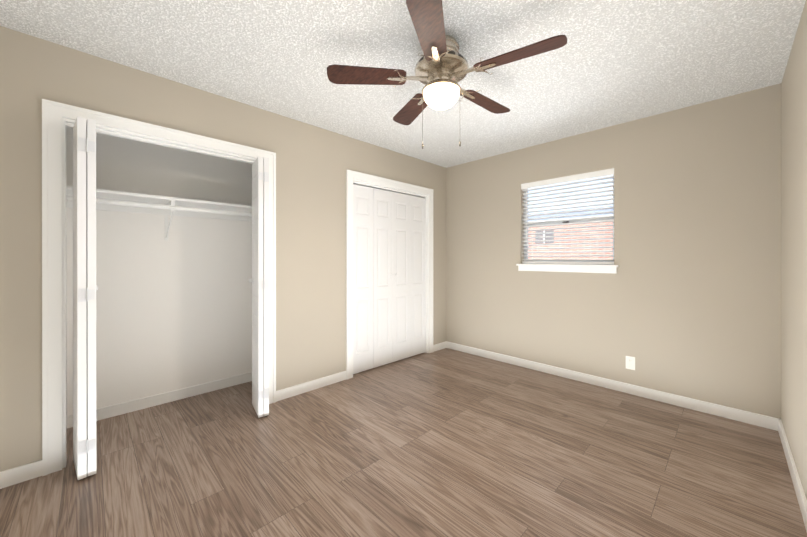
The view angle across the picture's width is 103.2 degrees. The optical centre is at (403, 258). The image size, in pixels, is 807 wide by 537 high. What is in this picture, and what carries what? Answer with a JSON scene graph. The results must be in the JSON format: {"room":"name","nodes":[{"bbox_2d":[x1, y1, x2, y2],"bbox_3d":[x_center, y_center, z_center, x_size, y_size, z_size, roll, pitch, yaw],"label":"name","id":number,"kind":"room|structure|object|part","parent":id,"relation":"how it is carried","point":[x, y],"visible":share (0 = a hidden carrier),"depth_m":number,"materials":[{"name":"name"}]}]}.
{"room":"empty bedroom","nodes":[
{"label":"empty bedroom","id":0,"kind":"room"},
{"bbox_2d":[66,127,251,415],"bbox_3d":[-1.865,-0.010,2.530,2.000,2.440,0.610,0,0,-44],"label":"wall","id":1,"kind":"structure","parent":0,"point":[173,312],"depth_m":2.68,"materials":[{"name":"white paint"}]},
{"bbox_2d":[67,186,251,240],"bbox_3d":[-1.892,-0.309,2.558,1.798,0.319,0.329,0,0,-44],"label":"closet shelf","id":2,"kind":"object","parent":1,"relation":"attached to","point":[107,200],"visible":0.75,"depth_m":2.55,"materials":[{"name":"white wood"}]},
{"bbox_2d":[67,372,251,427],"bbox_3d":[-2.003,1.167,2.673,1.800,0.085,0.013,0,0,-44],"label":"baseboard","id":3,"kind":"structure","parent":1,"relation":"attached to","point":[142,403],"depth_m":2.68,"materials":[{"name":"white wood"}]},
{"bbox_2d":[0,26,445,471],"bbox_3d":[-0.927,-0.010,2.946,4.420,2.440,0.110,0,0,-44],"label":"wall","id":4,"kind":"structure","parent":0,"point":[314,164],"depth_m":2.30,"materials":[{"name":"beige paint"}]},
{"bbox_2d":[0,460,41,488],"bbox_3d":[-2.141,1.168,1.670,0.341,0.085,0.013,0,0,-44],"label":"baseboard","id":5,"kind":"structure","parent":4,"relation":"attached to","point":[18,474],"depth_m":1.73,"materials":[{"name":"white wood"}]},
{"bbox_2d":[42,99,275,475],"bbox_3d":[-1.595,0.195,2.291,1.170,2.030,0.110,0,0,-44],"label":"door frame","id":6,"kind":"structure","parent":4,"relation":"attached to","point":[70,123],"depth_m":1.88,"materials":[{"name":"white wood"}]},
{"bbox_2d":[73,116,268,479],"bbox_3d":[-1.487,0.208,2.199,1.100,1.980,0.296,0,0,-44],"label":"bifold door","id":7,"kind":"structure","parent":4,"relation":"in","point":[85,287],"depth_m":1.78,"materials":[{"name":"white wood"}]},
{"bbox_2d":[276,371,346,401],"bbox_3d":[-0.830,1.167,2.957,0.717,0.085,0.013,0,0,-44],"label":"baseboard","id":8,"kind":"structure","parent":4,"relation":"attached to","point":[298,389],"depth_m":2.93,"materials":[{"name":"white wood"}]},
{"bbox_2d":[353,184,425,373],"bbox_3d":[-0.125,0.213,3.699,1.144,1.968,0.065,0,0,-44],"label":"bifold door","id":9,"kind":"structure","parent":4,"relation":"in","point":[389,276],"depth_m":3.64,"materials":[{"name":"white wood"}]},
{"bbox_2d":[346,170,432,379],"bbox_3d":[-0.142,0.194,3.716,1.190,2.030,0.110,0,0,-44],"label":"door frame","id":10,"kind":"structure","parent":4,"relation":"attached to","point":[369,184],"depth_m":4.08,"materials":[{"name":"white wood"}]},
{"bbox_2d":[0,0,805,167],"bbox_3d":[-0.048,-1.280,2.119,4.520,0.100,4.000,0,0,-44],"label":"ceiling","id":11,"kind":"structure","parent":0,"point":[612,63],"depth_m":1.92,"materials":[{"name":"white paint"}]},
{"bbox_2d":[327,0,566,148],"bbox_3d":[0.254,-0.932,1.868,1.219,0.595,1.252,0,0,-44],"label":"fan","id":12,"kind":"object","parent":11,"relation":"hanging from","point":[442,69],"visible":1,"depth_m":1.76,"materials":[{"name":"brown wood"}]},
{"bbox_3d":[0.218,-0.807,1.848,0.168,0.345,0.159,0,0,-44],"label":"pull chain","id":13,"kind":"part","parent":12,"relation":"part of","materials":[{"name":"grey metal"}]},
{"bbox_3d":[0.218,-0.916,1.848,0.212,0.098,0.212,0,0,-44],"label":"globe","id":14,"kind":"part","parent":12,"relation":"part of","materials":[{"name":"white glass"}]},
{"bbox_2d":[0,348,806,536],"bbox_3d":[-0.048,1.250,2.122,4.520,0.080,4.000,0,0,-44],"label":"floor","id":15,"kind":"structure","parent":0,"point":[446,442],"depth_m":1.85,"materials":[{"name":"wood"}]},
{"bbox_2d":[446,83,780,418],"bbox_3d":[1.721,-0.011,3.295,0.150,2.440,3.100,0,0,-44],"label":"wall","id":16,"kind":"structure","parent":0,"point":[685,301],"depth_m":2.74,"materials":[{"name":"beige paint"}]},
{"bbox_2d":[516,175,618,273],"bbox_3d":[1.668,-0.352,3.313,0.164,0.978,0.970,0,0,-44],"label":"window","id":17,"kind":"structure","parent":16,"relation":"in","point":[595,268],"depth_m":3.27,"materials":[{"name":"white"}]},
{"bbox_2d":[521,168,613,263],"bbox_3d":[1.664,-0.393,3.309,0.065,0.893,0.896,0,0,-44],"label":"window blind","id":18,"kind":"object","parent":17,"relation":"attached to","point":[577,177],"visible":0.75,"depth_m":3.27,"materials":[{"name":"white plastic"}]},
{"bbox_2d":[444,341,775,429],"bbox_3d":[1.599,1.167,3.303,0.013,0.085,2.920,0,0,-44],"label":"baseboard","id":19,"kind":"structure","parent":16,"relation":"attached to","point":[748,417],"depth_m":2.83,"materials":[{"name":"white wood"}]},
{"bbox_2d":[626,356,634,369],"bbox_3d":[2.032,0.935,2.866,0.008,0.115,0.070,0,0,-44],"label":"electrical outlet","id":20,"kind":"object","parent":16,"relation":"attached to","point":[630,362],"visible":1,"depth_m":2.86,"materials":[{"name":"white plastic"}]},
{"bbox_2d":[781,0,806,498],"bbox_3d":[1.176,-0.008,0.695,4.270,2.440,0.150,0,0,-44],"label":"wall","id":21,"kind":"structure","parent":0,"point":[794,251],"depth_m":1.76,"materials":[{"name":"beige paint"}]},
{"bbox_2d":[776,418,806,531],"bbox_3d":[1.208,1.169,0.842,4.020,0.085,0.013,0,0,-44],"label":"baseboard","id":22,"kind":"structure","parent":21,"relation":"attached to","point":[800,494],"depth_m":1.71,"materials":[{"name":"white wood"}]},
{"label":"outside","id":23,"kind":"structure","parent":0,"visible":0},
{"bbox_2d":[529,206,612,258],"bbox_3d":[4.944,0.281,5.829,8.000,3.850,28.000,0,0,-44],"label":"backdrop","id":24,"kind":"structure","parent":23,"point":[585,241],"depth_m":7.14,"materials":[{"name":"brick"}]}
]}

